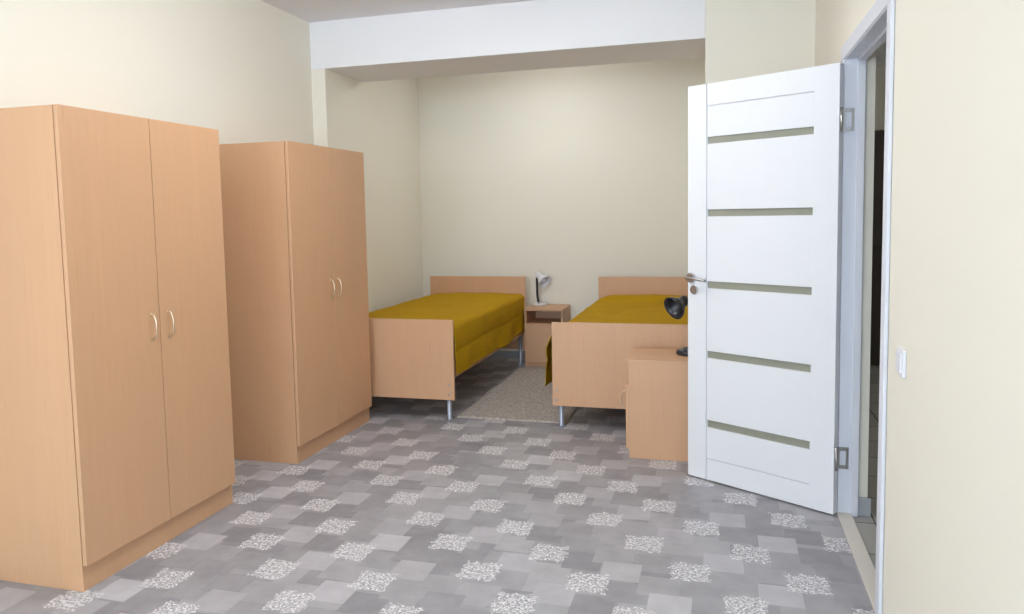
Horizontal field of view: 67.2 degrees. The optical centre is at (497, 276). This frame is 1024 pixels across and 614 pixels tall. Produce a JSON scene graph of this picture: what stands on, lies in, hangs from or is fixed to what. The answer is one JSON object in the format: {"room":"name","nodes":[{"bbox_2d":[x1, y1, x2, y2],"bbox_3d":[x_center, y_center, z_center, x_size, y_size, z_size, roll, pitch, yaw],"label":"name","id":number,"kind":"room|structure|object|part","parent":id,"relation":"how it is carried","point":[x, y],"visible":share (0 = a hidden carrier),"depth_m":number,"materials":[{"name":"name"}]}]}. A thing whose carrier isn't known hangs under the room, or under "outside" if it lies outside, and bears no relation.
{"room":"dormitory bedroom","nodes":[
{"label":"dormitory bedroom","id":0,"kind":"room"},
{"bbox_2d":[0,0,313,144],"bbox_3d":[-2.790,0.029,0.560,0.150,2.752,10.318,0,5,16],"label":"wall","id":1,"kind":"structure","parent":0,"point":[240,69],"depth_m":4.00,"materials":[{"name":"beige paint"}]},
{"bbox_2d":[311,69,370,311],"bbox_3d":[-1.220,-0.265,5.785,0.256,2.429,0.604,0,5,16],"label":"wall pier","id":2,"kind":"object","parent":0,"point":[337,99],"visible":0.29,"depth_m":5.57,"materials":[{"name":"beige paint"}]},
{"bbox_2d":[363,78,422,311],"bbox_3d":[-1.026,-0.526,6.950,0.150,2.752,1.778,0,5,16],"label":"wall","id":3,"kind":"structure","parent":0,"point":[390,106],"depth_m":6.96,"materials":[{"name":"beige paint"}]},
{"bbox_2d":[261,0,531,22],"bbox_3d":[-0.878,-1.510,1.116,3.602,0.150,12.700,0,5,16],"label":"ceiling","id":4,"kind":"structure","parent":0,"point":[309,11],"depth_m":5.00,"materials":[{"name":"white paint"}]},
{"bbox_2d":[309,0,704,81],"bbox_3d":[-0.019,-1.632,5.317,2.814,0.323,0.604,0,5,16],"label":"beam","id":5,"kind":"structure","parent":4,"relation":"attached to","point":[534,34],"depth_m":5.05,"materials":[{"name":"white paint"}]},
{"bbox_2d":[0,358,879,613],"bbox_3d":[0.017,1.347,1.262,5.260,0.100,13.000,0,5,16],"label":"floor","id":6,"kind":"structure","parent":0,"point":[412,510],"depth_m":3.34,"materials":[{"name":"plastic"}]},
{"bbox_2d":[0,104,234,591],"bbox_3d":[-1.639,0.247,3.340,0.482,1.820,0.930,0,5,16],"label":"wardrobe","id":7,"kind":"object","parent":6,"relation":"on","point":[116,425],"visible":1,"depth_m":3.00,"materials":[{"name":"brown wood"}]},
{"bbox_3d":[-1.510,0.216,3.056,0.018,1.718,0.462,0,5,16],"label":"door","id":8,"kind":"part","parent":7,"relation":"part of","materials":[{"name":"brown wood"}]},
{"bbox_3d":[-1.438,0.211,3.224,0.032,0.122,0.014,0,5,16],"label":"handle","id":9,"kind":"part","parent":7,"relation":"part of","materials":[{"name":"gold metal"}]},
{"bbox_3d":[-1.409,0.202,3.323,0.032,0.122,0.014,0,5,16],"label":"handle","id":10,"kind":"part","parent":7,"relation":"part of","materials":[{"name":"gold metal"}]},
{"bbox_3d":[-1.381,0.177,3.502,0.018,1.718,0.462,0,5,16],"label":"door","id":11,"kind":"part","parent":7,"relation":"part of","materials":[{"name":"brown wood"}]},
{"bbox_2d":[219,141,371,463],"bbox_3d":[-1.211,0.119,4.814,0.482,1.820,0.943,0,5,16],"label":"wardrobe","id":12,"kind":"object","parent":6,"relation":"on","point":[293,213],"visible":0.92,"depth_m":4.42,"materials":[{"name":"brown wood"}]},
{"bbox_3d":[-1.083,0.088,4.527,0.018,1.718,0.468,0,5,16],"label":"door","id":13,"kind":"part","parent":12,"relation":"part of","materials":[{"name":"brown wood"}]},
{"bbox_3d":[-0.952,0.049,4.980,0.018,1.718,0.468,0,5,16],"label":"door","id":14,"kind":"part","parent":12,"relation":"part of","materials":[{"name":"brown wood"}]},
{"bbox_2d":[369,276,525,420],"bbox_3d":[-0.465,0.487,6.268,0.927,0.821,2.014,0,5,16],"label":"bed","id":15,"kind":"object","parent":6,"relation":"on","point":[410,358],"visible":0.52,"depth_m":5.29,"materials":[{"name":"brown wood"}]},
{"bbox_3d":[-0.741,0.561,5.315,0.927,0.546,0.018,0,5,16],"label":"footboard","id":16,"kind":"part","parent":15,"relation":"part of","materials":[{"name":"brown wood"}]},
{"bbox_2d":[369,292,523,374],"bbox_3d":[-0.466,0.402,6.263,0.973,0.378,1.967,0,5,16],"label":"bedspread","id":17,"kind":"object","parent":15,"relation":"on","point":[484,323],"visible":0.77,"depth_m":6.05,"materials":[{"name":"yellow fabric"}]},
{"bbox_3d":[-0.331,0.829,5.248,0.038,0.300,0.038,0,5,16],"label":"leg","id":18,"kind":"part","parent":15,"relation":"part of","materials":[{"name":"grey paint"}]},
{"bbox_3d":[-0.189,0.331,7.217,0.927,0.674,0.018,0,5,16],"label":"headboard","id":19,"kind":"part","parent":15,"relation":"part of","materials":[{"name":"brown wood"}]},
{"bbox_3d":[-0.048,0.527,6.152,0.018,0.175,1.974,0,5,16],"label":"rail","id":20,"kind":"part","parent":15,"relation":"part of","materials":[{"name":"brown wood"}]},
{"bbox_3d":[0.207,0.667,7.103,0.038,0.300,0.038,0,5,16],"label":"leg","id":21,"kind":"part","parent":15,"relation":"part of","materials":[{"name":"grey paint"}]},
{"bbox_2d":[457,368,578,423],"bbox_3d":[0.328,0.896,6.043,0.782,0.010,1.732,0,5,16],"label":"rug","id":22,"kind":"object","parent":6,"relation":"on","point":[523,395],"visible":0.62,"depth_m":5.67,"materials":[{"name":"beige carpet"}]},
{"bbox_2d":[524,304,570,366],"bbox_3d":[0.461,0.543,7.117,0.356,0.536,0.421,0,5,16],"label":"nightstand","id":23,"kind":"object","parent":6,"relation":"on","point":[538,319],"visible":0.52,"depth_m":6.99,"materials":[{"name":"brown wood"}]},
{"bbox_3d":[0.415,0.602,6.960,0.348,0.341,0.016,0,5,16],"label":"door","id":24,"kind":"part","parent":23,"relation":"part of","materials":[{"name":"brown wood"}]},
{"bbox_2d":[533,272,550,305],"bbox_3d":[0.410,0.113,7.204,0.136,0.308,0.198,-4,5,-32],"label":"desk lamp","id":25,"kind":"object","parent":23,"relation":"on","point":[543,281],"visible":1,"depth_m":7.19,"materials":[{"name":"white plastic"}]},
{"bbox_3d":[0.416,0.034,7.164,0.155,0.146,0.142,0,5,16],"label":"lamp shade","id":26,"kind":"part","parent":25,"relation":"part of","materials":[{"name":"white plastic"}]},
{"bbox_2d":[551,277,687,426],"bbox_3d":[1.075,0.493,5.822,0.927,0.821,2.014,0,5,16],"label":"bed","id":27,"kind":"object","parent":6,"relation":"on","point":[590,369],"visible":0.51,"depth_m":4.92,"materials":[{"name":"brown wood"}]},
{"bbox_3d":[0.414,0.832,5.032,0.038,0.300,0.038,0,5,16],"label":"leg","id":28,"kind":"part","parent":27,"relation":"part of","materials":[{"name":"grey paint"}]},
{"bbox_2d":[545,295,687,385],"bbox_3d":[1.054,0.441,5.825,1.022,0.462,1.978,0,5,16],"label":"bedspread","id":29,"kind":"object","parent":27,"relation":"on","point":[637,309],"visible":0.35,"depth_m":5.65,"materials":[{"name":"yellow fabric"}]},
{"bbox_3d":[0.799,0.566,4.869,0.927,0.546,0.018,0,5,16],"label":"footboard","id":30,"kind":"part","parent":27,"relation":"part of","materials":[{"name":"brown wood"}]},
{"bbox_3d":[1.350,0.337,6.771,0.927,0.674,0.018,0,5,16],"label":"headboard","id":31,"kind":"part","parent":27,"relation":"part of","materials":[{"name":"brown wood"}]},
{"bbox_2d":[620,348,687,461],"bbox_3d":[0.970,0.732,4.485,0.471,0.565,0.380,0,5,16],"label":"nightstand","id":32,"kind":"object","parent":6,"relation":"on","point":[656,390],"visible":0.64,"depth_m":4.32,"materials":[{"name":"brown wood"}]},
{"bbox_3d":[0.718,0.697,4.395,0.037,0.109,0.009,0,5,16],"label":"handle","id":33,"kind":"part","parent":32,"relation":"part of","materials":[{"name":"gold metal"}]},
{"bbox_3d":[0.785,0.777,4.543,0.016,0.370,0.372,0,5,16],"label":"door","id":34,"kind":"part","parent":32,"relation":"part of","materials":[{"name":"brown wood"}]},
{"bbox_2d":[664,295,687,355],"bbox_3d":[1.083,0.279,4.436,0.228,0.340,0.142,-2,5,-8],"label":"desk lamp","id":35,"kind":"object","parent":32,"relation":"on","point":[675,307],"visible":0.59,"depth_m":4.44,"materials":[{"name":"black plastic"}]},
{"bbox_3d":[1.028,0.178,4.432,0.145,0.136,0.145,0,5,16],"label":"lamp shade","id":36,"kind":"part","parent":35,"relation":"part of","materials":[{"name":"black plastic"}]},
{"bbox_2d":[417,57,704,350],"bbox_3d":[0.516,-0.588,7.332,2.900,2.752,0.180,0,5,16],"label":"wall","id":37,"kind":"structure","parent":0,"point":[573,176],"depth_m":7.20,"materials":[{"name":"beige paint"}]},
{"bbox_2d":[487,350,524,358],"bbox_3d":[0.588,0.754,7.327,2.750,0.075,0.014,0,5,16],"label":"baseboard","id":38,"kind":"structure","parent":37,"relation":"attached to","point":[500,353],"depth_m":7.46,"materials":[{"name":"grey plastic"}]},
{"bbox_2d":[705,0,815,83],"bbox_3d":[1.900,-0.490,5.789,0.618,2.752,2.382,0,5,16],"label":"wall","id":39,"kind":"structure","parent":0,"point":[744,38],"depth_m":4.57,"materials":[{"name":"beige paint"}]},
{"bbox_2d":[875,65,885,129],"bbox_3d":[3.495,-0.526,6.777,1.660,2.600,0.200,0,5,16],"label":"wall","id":40,"kind":"structure","parent":0,"point":[880,70],"depth_m":6.64,"materials":[{"name":"beige paint"}]},
{"bbox_2d":[870,130,884,364],"bbox_3d":[3.322,-0.242,6.722,1.200,2.050,0.048,0,5,16],"label":"door","id":41,"kind":"structure","parent":40,"relation":"in","point":[879,134],"depth_m":6.71,"materials":[{"name":"black"}]},
{"bbox_2d":[876,41,885,65],"bbox_3d":[2.580,-1.629,3.603,1.660,0.150,6.600,0,5,16],"label":"ceiling","id":42,"kind":"structure","parent":0,"point":[881,51],"depth_m":6.17,"materials":[{"name":"white paint"}]},
{"bbox_2d":[815,0,1023,613],"bbox_3d":[0.822,-0.059,0.749,0.118,2.752,12.700,0,5,16],"label":"wall","id":43,"kind":"structure","parent":0,"point":[954,507],"depth_m":1.82,"materials":[{"name":"beige paint"}]},
{"bbox_2d":[685,63,854,514],"bbox_3d":[1.252,0.059,3.680,0.098,2.010,0.819,-6,6,-43],"label":"door","id":44,"kind":"structure","parent":43,"relation":"in","point":[765,152],"depth_m":3.65,"materials":[{"name":"wood"}]},
{"bbox_3d":[1.006,0.012,3.902,0.054,0.024,0.122,-5,6,-42],"label":"handle","id":45,"kind":"part","parent":44,"relation":"part of","materials":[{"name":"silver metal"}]},
{"bbox_2d":[858,497,870,516],"bbox_3d":[1.657,1.041,3.482,0.052,0.085,0.012,0,5,16],"label":"baseboard","id":46,"kind":"structure","parent":43,"relation":"in","point":[864,504],"depth_m":3.48,"materials":[{"name":"grey plastic"}]},
{"bbox_2d":[837,0,894,613],"bbox_3d":[1.440,0.075,2.983,0.092,2.100,1.057,0,5,16],"label":"door frame","id":47,"kind":"structure","parent":43,"relation":"attached to","point":[877,26],"depth_m":3.35,"materials":[{"name":"white paint"}]},
{"bbox_2d":[895,346,906,377],"bbox_3d":[1.198,0.254,2.292,0.016,0.082,0.082,0,5,16],"label":"light switch","id":48,"kind":"object","parent":43,"relation":"attached to","point":[901,354],"visible":1,"depth_m":2.27,"materials":[{"name":"white plastic"}]}
]}

